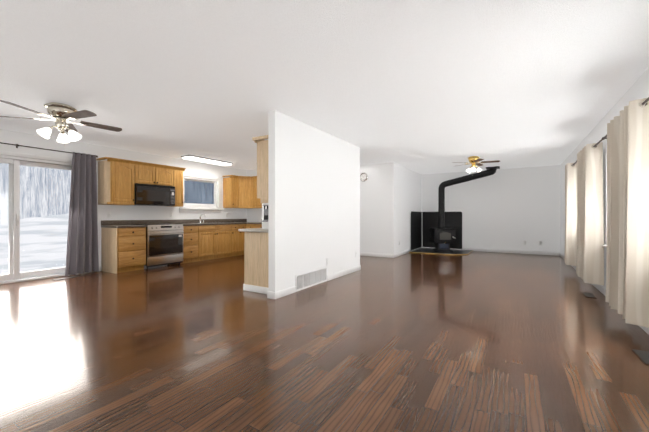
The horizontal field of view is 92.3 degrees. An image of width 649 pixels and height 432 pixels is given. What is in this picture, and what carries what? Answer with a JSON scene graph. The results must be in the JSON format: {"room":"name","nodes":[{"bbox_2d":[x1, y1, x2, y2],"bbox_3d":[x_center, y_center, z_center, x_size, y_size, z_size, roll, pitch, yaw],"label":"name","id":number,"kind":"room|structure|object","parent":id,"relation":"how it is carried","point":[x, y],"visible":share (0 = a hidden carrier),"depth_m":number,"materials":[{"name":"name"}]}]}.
{"room":"empty living room","nodes":[
{"label":"empty living room","id":0,"kind":"room"},
{"bbox_2d":[0,129,247,266],"bbox_3d":[-3.952,-0.151,7.086,0.140,2.480,13.580,0,0,31],"label":"wall","id":1,"kind":"structure","parent":0,"point":[118,212],"depth_m":6.58,"materials":[{"name":"white paint"}]},
{"bbox_2d":[0,155,71,284],"bbox_3d":[-5.115,0.057,5.142,0.163,2.068,1.826,0,0,31],"label":"sliding glass door","id":2,"kind":"structure","parent":1,"relation":"in","point":[15,275],"depth_m":5.16,"materials":[{"name":"white plastic"}]},
{"bbox_2d":[0,150,85,272],"bbox_3d":[-5.067,0.023,5.113,0.016,2.135,1.960,0,0,31],"label":"door frame","id":3,"kind":"structure","parent":1,"relation":"attached to","point":[8,153],"depth_m":5.31,"materials":[{"name":"white"}]},
{"bbox_2d":[0,142,98,275],"bbox_3d":[-5.023,-0.058,5.047,0.158,2.258,2.396,0,0,31],"label":"door curtain","id":4,"kind":"object","parent":1,"relation":"attached to","point":[82,256],"visible":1,"depth_m":5.82,"materials":[{"name":"grey fabric"}]},
{"bbox_2d":[100,161,135,204],"bbox_3d":[-4.154,-0.672,6.297,0.333,0.798,0.445,0,0,31],"label":"upper cabinet","id":5,"kind":"object","parent":1,"relation":"attached to","point":[118,179],"depth_m":6.12,"materials":[{"name":"brown wood"}]},
{"bbox_2d":[136,165,175,188],"bbox_3d":[-3.815,-0.872,6.852,0.333,0.399,0.855,0,0,31],"label":"upper cabinet","id":6,"kind":"object","parent":1,"relation":"attached to","point":[145,174],"depth_m":6.77,"materials":[{"name":"brown wood"}]},
{"bbox_2d":[134,183,174,205],"bbox_3d":[-3.784,-0.448,6.833,0.402,0.442,0.845,0,0,31],"label":"over-the-range microwave","id":7,"kind":"object","parent":6,"relation":"attached to","point":[152,195],"visible":0.98,"depth_m":6.69,"materials":[{"name":"black plastic"}]},
{"bbox_2d":[101,219,244,226],"bbox_3d":[-3.400,0.136,7.833,0.019,0.100,3.921,0,0,31],"label":"backsplash","id":8,"kind":"structure","parent":1,"relation":"attached to","point":[104,223],"depth_m":7.42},
{"bbox_2d":[175,169,183,204],"bbox_3d":[-3.527,-0.673,7.323,0.333,0.798,0.250,0,0,31],"label":"upper cabinet","id":9,"kind":"object","parent":1,"relation":"attached to","point":[179,172],"depth_m":7.26,"materials":[{"name":"brown wood"}]},
{"bbox_2d":[179,173,221,212],"bbox_3d":[-3.199,-0.575,8.137,0.050,0.985,1.290,0,0,31],"label":"window frame","id":10,"kind":"structure","parent":1,"relation":"attached to","point":[182,209],"depth_m":8.23,"materials":[{"name":"white"}]},
{"bbox_2d":[183,176,217,208],"bbox_3d":[-3.278,-0.588,8.185,0.125,0.786,1.076,0,0,31],"label":"kitchen window","id":11,"kind":"structure","parent":1,"relation":"in","point":[202,206],"depth_m":8.24,"materials":[{"name":"white plastic"}]},
{"bbox_2d":[224,175,239,207],"bbox_3d":[-2.605,-0.702,8.805,0.360,0.852,0.350,0,0,31],"label":"upper cabinet","id":12,"kind":"object","parent":1,"relation":"attached to","point":[231,182],"depth_m":8.68,"materials":[{"name":"brown wood"}]},
{"bbox_2d":[236,176,259,208],"bbox_3d":[-2.273,-0.702,9.050,0.672,0.852,0.669,0,0,31],"label":"upper cabinet","id":13,"kind":"object","parent":1,"relation":"attached to","point":[247,184],"depth_m":8.88,"materials":[{"name":"brown wood"}]},
{"bbox_2d":[248,169,261,221],"bbox_3d":[-1.047,-0.153,8.763,3.050,2.480,0.112,0,0,31],"label":"wall","id":14,"kind":"structure","parent":0,"point":[254,214],"depth_m":9.34,"materials":[{"name":"white paint"}]},
{"bbox_2d":[256,177,261,207],"bbox_3d":[-1.611,-0.702,8.842,0.798,0.852,0.332,0,0,31],"label":"upper cabinet","id":15,"kind":"object","parent":14,"relation":"attached to","point":[257,199],"depth_m":8.83,"materials":[{"name":"brown wood"}]},
{"bbox_2d":[268,110,359,291],"bbox_3d":[-0.011,-0.149,5.243,0.112,2.480,2.635,0,0,31],"label":"wall","id":16,"kind":"structure","parent":0,"point":[324,201],"depth_m":4.75,"materials":[{"name":"white paint"}]},
{"bbox_2d":[256,139,267,198],"bbox_3d":[-0.514,-0.662,4.889,0.375,0.815,1.181,0,0,31],"label":"upper cabinet","id":17,"kind":"object","parent":16,"relation":"attached to","point":[262,168],"depth_m":4.42,"materials":[{"name":"brown wood"}]},
{"bbox_2d":[273,286,295,298],"bbox_3d":[-0.535,1.046,4.270,0.017,0.092,0.453,0,0,31],"label":"baseboard","id":18,"kind":"structure","parent":16,"relation":"attached to","point":[291,290],"depth_m":4.24,"materials":[{"name":"white wood"}]},
{"bbox_2d":[295,267,326,291],"bbox_3d":[-0.187,0.967,4.838,0.009,0.241,0.870,0,0,31],"label":"air vent","id":19,"kind":"object","parent":16,"relation":"in","point":[310,278],"visible":1,"depth_m":4.79,"materials":[{"name":"white metal"}]},
{"bbox_2d":[327,265,360,280],"bbox_3d":[0.389,1.044,5.780,0.013,0.092,1.328,0,0,31],"label":"baseboard","id":20,"kind":"structure","parent":16,"relation":"attached to","point":[329,277],"depth_m":5.70,"materials":[{"name":"white wood"}]},
{"bbox_2d":[0,251,648,431],"bbox_3d":[-0.454,1.151,4.949,8.340,0.120,13.580,0,0,31],"label":"floor","id":21,"kind":"structure","parent":0,"point":[476,341],"depth_m":2.50,"materials":[{"name":"brown wood"}]},
{"bbox_2d":[52,276,79,279],"bbox_3d":[-4.518,1.086,5.452,0.110,0.007,0.360,0,0,31],"label":"floor vent","id":22,"kind":"object","parent":21,"relation":"in","point":[73,276],"depth_m":5.42,"materials":[{"name":"brown metal"}]},
{"bbox_2d":[101,227,145,273],"bbox_3d":[-4.022,0.658,6.256,0.603,0.862,0.553,0,0,31],"label":"base cabinet","id":23,"kind":"object","parent":21,"relation":"on","point":[123,245],"depth_m":6.06,"materials":[{"name":"brown wood"}]},
{"bbox_2d":[117,223,144,226],"bbox_3d":[-4.019,0.207,6.246,0.618,0.039,0.567,0,0,31],"label":"countertop","id":24,"kind":"structure","parent":23,"relation":"on","point":[118,224],"depth_m":6.25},
{"bbox_2d":[133,223,183,268],"bbox_3d":[-3.597,0.630,6.799,0.637,0.915,0.798,0,0,31],"label":"range","id":25,"kind":"object","parent":21,"relation":"on","point":[164,243],"visible":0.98,"depth_m":6.61,"materials":[{"name":"silver metal"}]},
{"bbox_2d":[181,227,200,263],"bbox_3d":[-3.330,0.657,7.388,0.603,0.862,0.465,0,0,31],"label":"base cabinet","id":26,"kind":"object","parent":21,"relation":"on","point":[191,235],"depth_m":7.24,"materials":[{"name":"brown wood"}]},
{"bbox_2d":[213,223,236,258],"bbox_3d":[-2.650,0.656,8.500,0.603,0.862,0.398,0,0,31],"label":"base cabinet","id":27,"kind":"object","parent":21,"relation":"on","point":[225,236],"depth_m":8.07,"materials":[{"name":"brown wood"}]},
{"bbox_2d":[173,223,220,226],"bbox_3d":[-2.784,0.205,8.267,0.618,0.039,2.538,0,0,31],"label":"countertop","id":28,"kind":"structure","parent":27,"relation":"on","point":[184,224],"depth_m":7.54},
{"bbox_2d":[190,214,208,223],"bbox_3d":[-2.986,0.162,7.973,0.516,0.428,0.830,0,0,31],"label":"sink faucet","id":29,"kind":"object","parent":28,"relation":"in","point":[200,220],"visible":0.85,"depth_m":7.95,"materials":[{"name":"silver metal"}]},
{"bbox_2d":[237,223,244,255],"bbox_3d":[-2.501,0.656,8.690,0.659,0.862,0.338,0,0,31],"label":"base cabinet","id":30,"kind":"object","parent":21,"relation":"on","point":[240,235],"depth_m":8.52,"materials":[{"name":"brown wood"}]},
{"bbox_2d":[245,223,256,228],"bbox_3d":[-1.861,0.656,8.804,0.464,0.862,0.660,0,0,31],"label":"base cabinet","id":31,"kind":"object","parent":21,"relation":"on","point":[247,225],"depth_m":8.59,"materials":[{"name":"brown wood"}]},
{"bbox_2d":[243,232,267,293],"bbox_3d":[-0.760,0.660,4.715,0.610,0.862,0.655,0,0,31],"label":"base cabinet","id":32,"kind":"object","parent":21,"relation":"on","point":[255,259],"depth_m":4.46,"materials":[{"name":"brown wood"}]},
{"bbox_2d":[238,228,267,231],"bbox_3d":[-0.379,0.208,5.395,0.670,0.039,2.320,0,0,31],"label":"countertop","id":33,"kind":"structure","parent":32,"relation":"on","point":[248,229],"depth_m":4.45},
{"bbox_2d":[261,203,267,228],"bbox_3d":[-0.701,-0.026,4.589,0.317,0.428,0.410,0,0,31],"label":"water dispenser","id":34,"kind":"object","parent":33,"relation":"on","point":[264,220],"visible":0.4,"depth_m":4.49,"materials":[{"name":"white plastic"}]},
{"bbox_2d":[409,248,472,254],"bbox_3d":[3.548,1.074,9.450,1.569,0.024,1.439,0,0,31],"label":"hearth pad","id":35,"kind":"object","parent":21,"relation":"on","point":[432,251],"visible":0.88,"depth_m":9.19,"materials":[{"name":"stone"}]},
{"bbox_2d":[429,166,499,251],"bbox_3d":[4.069,-0.164,9.217,1.935,2.455,0.798,0,0,31],"label":"wood stove","id":36,"kind":"object","parent":35,"relation":"on","point":[442,237],"visible":1,"depth_m":9.30,"materials":[{"name":"black metal"}]},
{"bbox_2d":[582,292,595,297],"bbox_3d":[3.641,1.088,4.286,0.110,0.007,0.300,0,0,31],"label":"floor vent","id":37,"kind":"object","parent":21,"relation":"in","point":[590,295],"depth_m":4.25,"materials":[{"name":"brown metal"}]},
{"bbox_2d":[632,349,648,364],"bbox_3d":[2.483,1.090,2.392,0.110,0.007,0.300,0,0,31],"label":"floor vent","id":38,"kind":"object","parent":21,"relation":"in","point":[643,356],"depth_m":2.43,"materials":[{"name":"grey metal"}]},
{"bbox_2d":[0,0,648,173],"bbox_3d":[-0.454,-1.449,4.946,8.340,0.120,13.580,0,0,31],"label":"ceiling","id":39,"kind":"structure","parent":0,"point":[429,86],"depth_m":3.01,"materials":[{"name":"white paint"}]},
{"bbox_2d":[0,100,121,148],"bbox_3d":[-3.272,-1.119,3.914,1.246,0.535,1.260,0,0,31],"label":"fan","id":40,"kind":"object","parent":39,"relation":"hanging from","point":[62,115],"visible":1,"depth_m":3.85,"materials":[{"name":"silver metal"}]},
{"bbox_2d":[181,155,232,165],"bbox_3d":[-2.868,-1.361,7.699,0.310,0.062,1.280,0,0,31],"label":"kitchen ceiling light","id":41,"kind":"object","parent":39,"relation":"attached to","point":[205,160],"visible":0.98,"depth_m":7.56,"materials":[{"name":"white plastic"}]},
{"bbox_2d":[453,156,499,172],"bbox_3d":[3.539,-1.171,7.312,1.015,0.439,1.036,0,0,31],"label":"ceiling fan","id":42,"kind":"object","parent":39,"relation":"hanging from","point":[473,160],"visible":1,"depth_m":7.24,"materials":[{"name":"gold metal"}]},
{"bbox_2d":[360,163,395,253],"bbox_3d":[-0.013,-0.154,9.256,4.300,2.480,0.112,0,0,31],"label":"wall","id":43,"kind":"structure","parent":0,"point":[378,192],"depth_m":8.30,"materials":[{"name":"white paint"}]},
{"bbox_2d":[360,172,367,180],"bbox_3d":[1.065,-1.068,8.507,0.248,0.248,0.036,0,0,31],"label":"clock","id":44,"kind":"object","parent":43,"relation":"attached to","point":[363,176],"visible":0.94,"depth_m":8.50,"materials":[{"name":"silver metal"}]},
{"bbox_2d":[360,252,394,257],"bbox_3d":[-0.044,1.040,9.203,4.323,0.092,0.013,0,0,31],"label":"baseboard","id":45,"kind":"structure","parent":43,"relation":"attached to","point":[361,253],"depth_m":8.30,"materials":[{"name":"white wood"}]},
{"bbox_2d":[396,164,419,252],"bbox_3d":[2.501,-0.154,9.353,0.112,2.480,2.640,0,0,31],"label":"wall","id":46,"kind":"structure","parent":0,"point":[407,180],"depth_m":8.97,"materials":[{"name":"white paint"}]},
{"bbox_2d":[395,249,409,256],"bbox_3d":[2.188,1.041,8.723,0.013,0.092,1.463,0,0,31],"label":"baseboard","id":47,"kind":"structure","parent":46,"relation":"attached to","point":[407,251],"depth_m":8.69,"materials":[{"name":"white wood"}]},
{"bbox_2d":[411,211,461,250],"bbox_3d":[3.455,0.451,9.584,1.274,1.180,1.309,0,0,31],"label":"shield","id":48,"kind":"object","parent":46,"relation":"attached to","point":[422,223],"visible":0.73,"depth_m":9.98,"materials":[{"name":"black metal"}]},
{"bbox_2d":[420,165,559,251],"bbox_3d":[3.050,-0.155,10.681,8.040,2.480,0.140,0,0,31],"label":"wall","id":49,"kind":"structure","parent":0,"point":[506,208],"depth_m":9.20,"materials":[{"name":"white paint"}]},
{"bbox_2d":[463,248,558,255],"bbox_3d":[5.395,1.040,9.160,2.430,0.092,0.013,0,0,31],"label":"baseboard","id":50,"kind":"structure","parent":49,"relation":"attached to","point":[474,249],"depth_m":9.07,"materials":[{"name":"white wood"}]},
{"bbox_2d":[560,67,648,288],"bbox_3d":[3.044,-0.147,2.809,0.140,2.480,13.580,0,0,31],"label":"wall","id":51,"kind":"structure","parent":0,"point":[640,89],"depth_m":4.38,"materials":[{"name":"white paint"}]},
{"bbox_2d":[564,150,581,276],"bbox_3d":[4.466,-0.035,5.492,0.230,1.950,1.972,0,0,31],"label":"window curtain","id":52,"kind":"object","parent":51,"relation":"attached to","point":[573,215],"visible":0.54,"depth_m":5.89,"materials":[{"name":"beige fabric"}]},
{"bbox_2d":[581,116,619,309],"bbox_3d":[3.467,-0.033,3.858,0.230,1.950,2.002,0,0,31],"label":"window curtain","id":53,"kind":"object","parent":51,"relation":"attached to","point":[592,272],"visible":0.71,"depth_m":4.25,"materials":[{"name":"beige fabric"}]},
{"bbox_2d":[559,252,648,334],"bbox_3d":[2.975,1.047,2.845,0.013,0.092,13.313,0,0,31],"label":"baseboard","id":54,"kind":"structure","parent":51,"relation":"attached to","point":[599,287],"depth_m":4.42,"materials":[{"name":"white wood"}]},
{"bbox_2d":[602,146,606,251],"bbox_3d":[3.524,-0.220,3.776,0.050,1.425,1.140,0,0,31],"label":"window frame","id":55,"kind":"structure","parent":51,"relation":"attached to","point":[605,245],"depth_m":4.18,"materials":[{"name":"white"}]},
{"bbox_2d":[618,97,648,327],"bbox_3d":[2.429,-0.031,2.160,0.230,1.950,2.122,0,0,31],"label":"window curtain","id":56,"kind":"object","parent":51,"relation":"attached to","point":[633,287],"visible":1,"depth_m":2.71,"materials":[{"name":"beige fabric"}]},
{"label":"outside","id":57,"kind":"structure","parent":0,"visible":0},
{"bbox_2d":[0,163,70,274],"bbox_3d":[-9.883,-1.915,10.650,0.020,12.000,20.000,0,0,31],"label":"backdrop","id":58,"kind":"structure","parent":57,"point":[32,259],"depth_m":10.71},
{"bbox_2d":[184,180,213,203],"bbox_3d":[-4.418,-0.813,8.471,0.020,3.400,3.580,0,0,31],"label":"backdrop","id":59,"kind":"structure","parent":57,"point":[201,190],"depth_m":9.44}
]}

